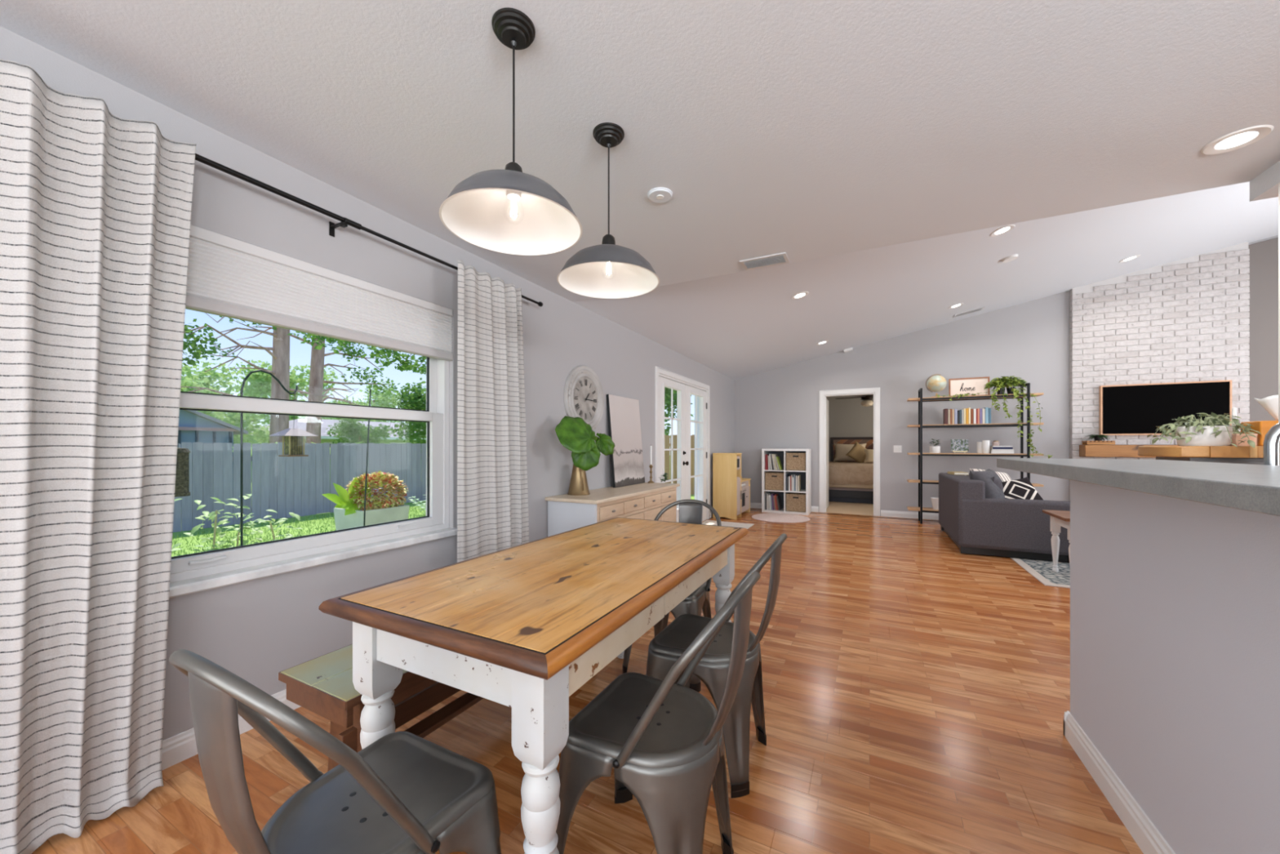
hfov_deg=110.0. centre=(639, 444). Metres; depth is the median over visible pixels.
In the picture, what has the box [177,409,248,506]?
garden shed
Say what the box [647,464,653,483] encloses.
candlestick
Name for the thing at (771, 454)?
book
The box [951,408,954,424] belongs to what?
book
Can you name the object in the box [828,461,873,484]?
bedspread
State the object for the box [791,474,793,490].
book
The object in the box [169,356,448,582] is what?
window
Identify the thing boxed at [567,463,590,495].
vase
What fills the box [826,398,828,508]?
door
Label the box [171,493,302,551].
rose bush
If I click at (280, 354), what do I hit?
pine tree
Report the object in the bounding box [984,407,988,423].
book
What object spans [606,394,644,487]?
canvas
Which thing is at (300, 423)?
house
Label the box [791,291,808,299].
recessed light
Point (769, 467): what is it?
book
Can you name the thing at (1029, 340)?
wall
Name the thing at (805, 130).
ceiling
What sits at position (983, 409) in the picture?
book
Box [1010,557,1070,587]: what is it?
patterned rug
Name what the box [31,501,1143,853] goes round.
floor
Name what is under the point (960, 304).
recessed light
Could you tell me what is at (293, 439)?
bird feeder
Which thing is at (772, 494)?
book
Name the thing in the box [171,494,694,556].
ground
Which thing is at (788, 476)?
book
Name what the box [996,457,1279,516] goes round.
countertop
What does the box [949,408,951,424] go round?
book
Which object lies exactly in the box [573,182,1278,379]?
ceiling
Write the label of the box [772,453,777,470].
book
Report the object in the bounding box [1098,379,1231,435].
television
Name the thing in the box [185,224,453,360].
window blind
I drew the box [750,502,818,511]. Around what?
baseboard
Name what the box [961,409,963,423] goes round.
book
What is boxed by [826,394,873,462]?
wall
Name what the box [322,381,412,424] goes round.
tree
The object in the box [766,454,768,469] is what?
book
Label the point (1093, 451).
mantel beam
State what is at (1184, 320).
wall
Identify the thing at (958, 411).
book
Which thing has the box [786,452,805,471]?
basket
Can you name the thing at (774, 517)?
round rug
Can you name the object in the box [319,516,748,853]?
dining table
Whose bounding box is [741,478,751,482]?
countertop
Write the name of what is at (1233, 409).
holder
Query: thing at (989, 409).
book
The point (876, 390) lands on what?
door frame
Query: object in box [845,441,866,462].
bed pillow
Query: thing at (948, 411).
book
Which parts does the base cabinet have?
door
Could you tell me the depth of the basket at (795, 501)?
7.65 m
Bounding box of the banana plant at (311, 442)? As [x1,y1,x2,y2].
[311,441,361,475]
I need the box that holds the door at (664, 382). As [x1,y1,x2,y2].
[658,376,688,522]
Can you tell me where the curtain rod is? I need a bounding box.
[195,153,542,306]
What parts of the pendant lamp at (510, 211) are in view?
lamp shade, cord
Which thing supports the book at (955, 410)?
on the open bookshelf at (920, 508)
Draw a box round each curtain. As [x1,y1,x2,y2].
[0,58,196,853]
[457,259,528,562]
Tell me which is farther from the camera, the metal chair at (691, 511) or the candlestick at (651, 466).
the candlestick at (651, 466)
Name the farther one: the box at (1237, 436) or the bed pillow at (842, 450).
the bed pillow at (842, 450)
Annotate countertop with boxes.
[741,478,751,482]
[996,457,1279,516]
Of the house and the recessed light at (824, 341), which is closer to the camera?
the recessed light at (824, 341)
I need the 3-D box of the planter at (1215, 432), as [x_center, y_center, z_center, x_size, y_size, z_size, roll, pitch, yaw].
[2.936,-0.077,2.334,0.333,0.186,0.377,0,0,-4]
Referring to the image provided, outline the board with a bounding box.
[1137,445,1263,457]
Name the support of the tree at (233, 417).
on the ground at (184, 544)
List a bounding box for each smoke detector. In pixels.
[647,187,672,203]
[1000,253,1017,262]
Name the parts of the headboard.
frame, frame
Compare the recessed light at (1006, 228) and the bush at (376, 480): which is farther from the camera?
the bush at (376, 480)
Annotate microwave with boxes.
[737,456,740,470]
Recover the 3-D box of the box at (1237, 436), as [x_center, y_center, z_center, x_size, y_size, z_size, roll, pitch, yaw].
[3.005,-0.025,2.235,0.070,0.061,0.062,0,0,27]
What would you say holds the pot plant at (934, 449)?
on the open bookshelf at (920, 508)
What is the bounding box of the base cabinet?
[1155,456,1263,464]
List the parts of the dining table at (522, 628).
leg, edge moulding, edge moulding, leg, leg, edge moulding, edge moulding, drawer, leg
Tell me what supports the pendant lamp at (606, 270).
hanging from the ceiling at (805, 130)
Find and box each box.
[1229,433,1257,445]
[1240,395,1278,445]
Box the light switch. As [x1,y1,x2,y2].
[893,445,902,452]
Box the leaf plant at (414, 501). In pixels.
[408,494,426,514]
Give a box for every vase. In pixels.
[567,463,590,495]
[976,441,982,453]
[982,440,990,453]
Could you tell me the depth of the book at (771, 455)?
7.86 m
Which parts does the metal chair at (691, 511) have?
leg, leg, leg, seat, leg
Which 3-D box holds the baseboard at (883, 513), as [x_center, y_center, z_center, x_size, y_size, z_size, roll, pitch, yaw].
[5.050,1.130,6.898,2.365,0.100,0.016,0,0,27]
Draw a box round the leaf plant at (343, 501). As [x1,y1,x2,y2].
[321,476,372,515]
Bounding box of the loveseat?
[938,472,1070,563]
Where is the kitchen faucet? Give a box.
[1263,422,1279,465]
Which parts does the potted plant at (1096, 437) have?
pot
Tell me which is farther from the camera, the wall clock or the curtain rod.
the wall clock
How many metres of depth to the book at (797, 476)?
7.66 m
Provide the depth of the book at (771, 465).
7.87 m
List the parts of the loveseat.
arm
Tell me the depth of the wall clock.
4.03 m
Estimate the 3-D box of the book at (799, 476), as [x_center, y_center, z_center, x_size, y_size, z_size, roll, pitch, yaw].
[2.757,0.655,7.745,0.018,0.268,0.192,0,0,27]
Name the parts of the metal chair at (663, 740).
leg, leg, seat, leg, leg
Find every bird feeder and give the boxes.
[174,428,190,497]
[269,393,316,456]
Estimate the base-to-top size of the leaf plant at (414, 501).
0.745 m
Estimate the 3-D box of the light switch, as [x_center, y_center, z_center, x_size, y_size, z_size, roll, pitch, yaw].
[4.214,0.065,7.328,0.116,0.116,0.014,0,0,27]
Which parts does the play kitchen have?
panel, cupboard door, panel, oven door, panel, cupboard door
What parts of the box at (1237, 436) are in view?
lid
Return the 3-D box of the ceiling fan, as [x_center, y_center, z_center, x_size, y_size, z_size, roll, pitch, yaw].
[4.854,-1.070,9.634,1.208,0.500,1.195,0,0,27]
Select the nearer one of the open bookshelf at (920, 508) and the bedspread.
the open bookshelf at (920, 508)
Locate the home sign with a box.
[948,376,990,396]
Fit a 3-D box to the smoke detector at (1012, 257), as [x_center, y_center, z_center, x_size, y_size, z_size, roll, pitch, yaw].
[3.855,-1.942,4.672,0.138,0.047,0.140,0,0,33]
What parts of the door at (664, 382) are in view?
lite frame, lite frame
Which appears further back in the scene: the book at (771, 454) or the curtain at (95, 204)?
the book at (771, 454)
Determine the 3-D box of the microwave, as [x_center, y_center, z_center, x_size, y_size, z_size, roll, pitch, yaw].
[1.415,0.290,7.281,0.377,0.220,0.250,0,0,27]
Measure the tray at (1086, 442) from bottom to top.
0.052 m
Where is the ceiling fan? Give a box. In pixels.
[835,395,873,406]
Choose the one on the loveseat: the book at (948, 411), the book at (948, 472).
the book at (948, 472)
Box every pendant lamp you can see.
[439,7,582,255]
[556,122,659,298]
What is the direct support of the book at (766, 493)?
on the cube shelf at (806, 476)
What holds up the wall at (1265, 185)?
attached to the ceiling at (805, 130)
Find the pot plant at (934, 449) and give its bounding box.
[928,439,940,453]
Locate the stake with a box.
[363,389,371,525]
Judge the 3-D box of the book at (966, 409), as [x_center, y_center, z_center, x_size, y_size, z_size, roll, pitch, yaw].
[4.774,-0.418,6.553,0.029,0.225,0.152,0,0,27]
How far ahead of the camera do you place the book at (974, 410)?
6.45 m
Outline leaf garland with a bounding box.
[659,472,668,481]
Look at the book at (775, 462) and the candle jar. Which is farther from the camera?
the book at (775, 462)
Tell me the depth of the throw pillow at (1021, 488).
4.83 m
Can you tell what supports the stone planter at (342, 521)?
on the ground at (184, 544)
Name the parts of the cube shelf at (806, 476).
shelf, shelf, panel, panel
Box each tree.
[180,312,337,443]
[180,356,250,423]
[213,411,270,447]
[220,359,337,424]
[239,326,404,443]
[287,330,426,386]
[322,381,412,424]
[325,417,393,444]
[389,382,426,444]
[664,386,693,435]
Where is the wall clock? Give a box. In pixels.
[564,365,604,431]
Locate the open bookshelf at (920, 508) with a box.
[906,382,1044,524]
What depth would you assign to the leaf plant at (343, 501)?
5.32 m
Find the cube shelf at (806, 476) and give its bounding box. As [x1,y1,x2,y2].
[761,448,811,515]
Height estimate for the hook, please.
1.982 m
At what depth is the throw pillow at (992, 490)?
4.85 m
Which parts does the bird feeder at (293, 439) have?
corner post, corner post, corner post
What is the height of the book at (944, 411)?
0.230 m
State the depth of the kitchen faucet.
1.43 m
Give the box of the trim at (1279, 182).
[1278,182,1279,465]
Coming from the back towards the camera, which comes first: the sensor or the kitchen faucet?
the sensor
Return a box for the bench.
[278,644,483,771]
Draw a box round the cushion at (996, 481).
[991,476,1003,490]
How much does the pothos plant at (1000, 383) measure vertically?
1.164 m
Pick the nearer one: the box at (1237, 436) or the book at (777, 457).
the box at (1237, 436)
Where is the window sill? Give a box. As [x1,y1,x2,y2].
[168,527,457,598]
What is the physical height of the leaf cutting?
0.572 m
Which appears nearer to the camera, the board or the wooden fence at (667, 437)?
the board
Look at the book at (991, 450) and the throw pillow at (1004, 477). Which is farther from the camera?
the book at (991, 450)
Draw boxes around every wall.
[0,26,734,740]
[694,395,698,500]
[734,235,1278,515]
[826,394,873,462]
[1069,241,1249,501]
[1070,480,1279,853]
[1249,160,1279,201]
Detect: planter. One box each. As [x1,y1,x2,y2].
[333,504,409,530]
[930,497,938,509]
[1146,412,1261,448]
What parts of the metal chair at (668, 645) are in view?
leg, leg, seat, leg, leg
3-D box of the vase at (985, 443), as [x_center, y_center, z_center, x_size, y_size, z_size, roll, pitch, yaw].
[4.957,0.026,6.415,0.088,0.185,0.088,0,0,27]
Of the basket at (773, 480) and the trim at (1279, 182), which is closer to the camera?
the trim at (1279, 182)
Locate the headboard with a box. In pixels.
[831,436,873,462]
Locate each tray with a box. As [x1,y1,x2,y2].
[278,454,308,456]
[1081,440,1115,444]
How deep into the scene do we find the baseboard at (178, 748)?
1.68 m
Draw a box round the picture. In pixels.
[951,439,968,453]
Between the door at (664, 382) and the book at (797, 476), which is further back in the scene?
the book at (797, 476)
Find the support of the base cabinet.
on the floor
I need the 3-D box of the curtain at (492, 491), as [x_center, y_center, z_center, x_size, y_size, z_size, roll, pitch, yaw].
[-0.931,0.037,2.925,0.059,2.262,0.641,0,0,29]
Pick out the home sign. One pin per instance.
(973, 385)
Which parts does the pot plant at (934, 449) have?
pot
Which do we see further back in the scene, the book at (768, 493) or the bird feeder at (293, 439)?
the book at (768, 493)
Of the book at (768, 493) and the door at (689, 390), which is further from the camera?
the book at (768, 493)
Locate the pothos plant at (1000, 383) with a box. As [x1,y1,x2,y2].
[934,375,1052,457]
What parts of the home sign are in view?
frame, frame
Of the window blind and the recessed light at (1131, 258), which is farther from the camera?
the recessed light at (1131, 258)
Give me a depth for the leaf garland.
4.87 m
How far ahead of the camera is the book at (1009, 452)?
6.28 m
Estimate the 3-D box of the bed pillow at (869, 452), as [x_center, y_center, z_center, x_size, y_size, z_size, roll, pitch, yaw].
[5.444,0.250,9.964,0.850,0.323,0.203,0,0,27]
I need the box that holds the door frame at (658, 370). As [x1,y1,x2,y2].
[654,365,710,519]
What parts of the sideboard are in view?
panel, drawer, drawer, door, frame, drawer, door, door, drawer, panel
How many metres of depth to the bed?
9.11 m
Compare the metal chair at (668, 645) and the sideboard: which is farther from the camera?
the sideboard
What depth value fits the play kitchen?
7.18 m
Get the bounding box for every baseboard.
[161,688,300,770]
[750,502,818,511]
[880,510,938,519]
[1063,710,1175,853]
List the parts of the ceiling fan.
blade, motor, lamp shade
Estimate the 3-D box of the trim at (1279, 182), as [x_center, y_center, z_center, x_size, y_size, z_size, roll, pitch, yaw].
[2.824,0.015,1.873,0.122,2.330,0.150,0,0,27]
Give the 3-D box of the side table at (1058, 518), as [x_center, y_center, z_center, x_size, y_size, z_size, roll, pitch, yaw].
[3.938,0.891,3.847,0.600,0.562,0.560,0,0,27]
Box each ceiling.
[0,0,1279,302]
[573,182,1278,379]
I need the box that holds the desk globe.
[925,373,946,397]
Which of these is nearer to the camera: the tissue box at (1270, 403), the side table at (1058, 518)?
the tissue box at (1270, 403)
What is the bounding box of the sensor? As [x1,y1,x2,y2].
[843,347,853,352]
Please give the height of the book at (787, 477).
0.239 m
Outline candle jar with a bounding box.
[991,440,999,445]
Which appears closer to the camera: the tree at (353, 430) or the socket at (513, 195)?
the socket at (513, 195)
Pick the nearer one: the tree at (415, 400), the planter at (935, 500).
the planter at (935, 500)
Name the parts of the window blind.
rail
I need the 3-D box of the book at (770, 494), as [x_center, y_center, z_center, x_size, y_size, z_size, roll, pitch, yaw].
[2.325,1.009,7.956,0.030,0.265,0.192,0,0,27]
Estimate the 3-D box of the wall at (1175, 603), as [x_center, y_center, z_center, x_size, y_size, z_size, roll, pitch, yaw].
[0.935,0.638,0.082,0.150,1.083,3.800,0,0,27]
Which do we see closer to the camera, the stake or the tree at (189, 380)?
the stake
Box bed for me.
[828,461,873,503]
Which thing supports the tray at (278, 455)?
on the bird feeder at (293, 439)
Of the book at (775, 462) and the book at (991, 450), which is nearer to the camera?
the book at (991, 450)
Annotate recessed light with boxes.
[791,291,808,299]
[816,340,828,344]
[948,302,964,308]
[990,224,1015,236]
[1119,254,1140,262]
[1200,124,1274,155]
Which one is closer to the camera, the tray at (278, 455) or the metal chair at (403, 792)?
the metal chair at (403, 792)
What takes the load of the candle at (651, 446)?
on the candlestick at (651, 466)
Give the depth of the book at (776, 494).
7.83 m
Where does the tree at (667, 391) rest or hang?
on the ground at (184, 544)
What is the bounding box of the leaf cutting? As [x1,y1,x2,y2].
[555,415,614,471]
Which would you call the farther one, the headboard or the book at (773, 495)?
the headboard
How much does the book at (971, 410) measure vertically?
0.215 m
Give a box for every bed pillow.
[833,443,866,462]
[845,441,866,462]
[863,448,873,462]
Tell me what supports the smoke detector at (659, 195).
attached to the ceiling at (805, 130)
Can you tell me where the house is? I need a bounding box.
[234,417,426,463]
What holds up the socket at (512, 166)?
attached to the pendant lamp at (510, 211)
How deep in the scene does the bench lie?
1.47 m
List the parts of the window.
lift handle, sash, lift handle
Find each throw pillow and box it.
[968,468,1004,498]
[969,468,1011,481]
[1001,476,1044,500]
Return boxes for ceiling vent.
[739,252,789,270]
[952,306,984,317]
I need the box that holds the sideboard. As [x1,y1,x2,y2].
[545,482,679,536]
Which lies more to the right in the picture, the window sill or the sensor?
the sensor
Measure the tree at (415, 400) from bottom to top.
3.683 m
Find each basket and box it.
[764,471,783,490]
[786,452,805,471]
[786,492,805,511]
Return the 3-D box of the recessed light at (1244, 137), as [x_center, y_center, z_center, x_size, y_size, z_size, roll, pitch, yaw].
[2.435,-1.242,1.830,0.180,0.006,0.180,0,0,27]
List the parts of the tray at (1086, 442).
rail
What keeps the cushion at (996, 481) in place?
on the loveseat
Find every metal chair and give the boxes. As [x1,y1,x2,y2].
[168,648,501,853]
[555,571,760,853]
[622,498,721,692]
[645,533,786,798]
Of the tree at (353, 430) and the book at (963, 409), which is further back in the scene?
the tree at (353, 430)
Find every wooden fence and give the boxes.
[172,442,426,532]
[664,434,694,494]
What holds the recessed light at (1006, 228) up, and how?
attached to the ceiling at (739, 325)
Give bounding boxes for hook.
[240,369,297,545]
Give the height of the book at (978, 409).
0.220 m
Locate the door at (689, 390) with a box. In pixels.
[684,384,706,519]
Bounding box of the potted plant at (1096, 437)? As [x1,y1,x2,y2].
[1086,434,1111,440]
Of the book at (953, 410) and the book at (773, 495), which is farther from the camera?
the book at (773, 495)
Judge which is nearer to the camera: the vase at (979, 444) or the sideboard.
the sideboard
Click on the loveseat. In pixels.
(977, 524)
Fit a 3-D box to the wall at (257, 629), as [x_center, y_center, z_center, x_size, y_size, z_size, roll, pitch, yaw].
[-0.834,-0.020,3.568,0.140,2.520,11.590,0,0,27]
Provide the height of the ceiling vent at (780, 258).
0.012 m
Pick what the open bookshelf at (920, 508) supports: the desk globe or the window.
the desk globe
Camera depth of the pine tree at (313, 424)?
15.92 m
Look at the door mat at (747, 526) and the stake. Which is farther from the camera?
the door mat at (747, 526)
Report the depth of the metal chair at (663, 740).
1.10 m
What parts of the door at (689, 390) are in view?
lite frame, lite frame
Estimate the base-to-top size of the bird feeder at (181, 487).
2.491 m
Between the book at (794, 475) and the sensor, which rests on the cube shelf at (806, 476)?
the book at (794, 475)
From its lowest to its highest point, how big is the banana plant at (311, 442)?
1.602 m
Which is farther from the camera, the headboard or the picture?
the headboard
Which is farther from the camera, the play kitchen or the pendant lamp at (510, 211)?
the play kitchen
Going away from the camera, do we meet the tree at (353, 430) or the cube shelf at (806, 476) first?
the cube shelf at (806, 476)
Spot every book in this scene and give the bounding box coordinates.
[764,493,768,509]
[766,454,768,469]
[766,493,769,509]
[768,453,772,469]
[768,455,770,469]
[768,493,771,510]
[770,454,773,469]
[771,453,775,470]
[771,493,774,510]
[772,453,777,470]
[773,453,779,470]
[773,495,775,510]
[774,493,778,510]
[776,456,782,470]
[776,495,781,510]
[786,476,788,490]
[788,475,790,490]
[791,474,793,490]
[793,474,795,490]
[796,475,798,491]
[798,475,800,491]
[942,408,947,424]
[947,409,950,424]
[947,471,968,475]
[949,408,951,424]
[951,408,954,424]
[954,408,957,423]
[957,410,959,423]
[959,409,961,423]
[961,408,965,423]
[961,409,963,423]
[965,408,968,423]
[968,407,970,423]
[970,408,973,423]
[973,408,976,423]
[977,408,979,423]
[979,408,982,423]
[982,408,985,423]
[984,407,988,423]
[988,408,991,423]
[989,451,1013,453]
[990,446,1013,448]
[990,448,1013,451]
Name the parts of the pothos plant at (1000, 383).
pot, pot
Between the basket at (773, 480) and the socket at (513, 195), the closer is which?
the socket at (513, 195)
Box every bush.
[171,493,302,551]
[345,470,409,511]
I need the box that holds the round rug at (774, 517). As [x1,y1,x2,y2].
[751,513,809,523]
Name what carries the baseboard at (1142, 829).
attached to the wall at (1175, 603)
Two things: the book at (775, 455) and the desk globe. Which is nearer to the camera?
the desk globe
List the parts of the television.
frame, frame, frame, frame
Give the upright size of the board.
0.056 m
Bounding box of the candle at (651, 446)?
[649,444,652,464]
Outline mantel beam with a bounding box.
[1079,444,1178,457]
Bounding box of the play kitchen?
[712,453,751,519]
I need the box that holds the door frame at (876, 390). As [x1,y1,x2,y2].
[818,387,879,515]
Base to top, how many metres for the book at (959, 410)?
0.205 m
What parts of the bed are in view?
storage drawer, mattress, frame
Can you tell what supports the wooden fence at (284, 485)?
on the ground at (184, 544)
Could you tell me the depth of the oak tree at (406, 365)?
9.48 m
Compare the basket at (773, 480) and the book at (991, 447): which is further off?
the basket at (773, 480)
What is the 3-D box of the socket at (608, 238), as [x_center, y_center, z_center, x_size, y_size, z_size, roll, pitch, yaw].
[-0.125,-0.805,1.792,0.060,0.064,0.060,0,0,27]
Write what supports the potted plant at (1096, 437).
on the tray at (1086, 442)
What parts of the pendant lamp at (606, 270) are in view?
lamp shade, cord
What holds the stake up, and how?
on the ground at (184, 544)
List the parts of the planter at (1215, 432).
pot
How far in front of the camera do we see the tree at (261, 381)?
26.07 m
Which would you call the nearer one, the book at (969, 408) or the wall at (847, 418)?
the book at (969, 408)
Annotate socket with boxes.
[504,161,522,172]
[506,190,521,200]
[601,234,615,244]
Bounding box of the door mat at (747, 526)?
[702,520,754,528]
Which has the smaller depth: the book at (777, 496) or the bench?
the bench
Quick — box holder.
[1231,407,1236,432]
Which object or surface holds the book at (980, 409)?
on the open bookshelf at (920, 508)
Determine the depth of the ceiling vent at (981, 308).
6.56 m
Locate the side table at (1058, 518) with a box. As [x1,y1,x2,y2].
[1042,509,1070,582]
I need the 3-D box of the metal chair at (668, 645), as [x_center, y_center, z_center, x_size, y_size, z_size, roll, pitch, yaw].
[0.295,0.750,1.708,0.501,0.859,0.424,0,0,27]

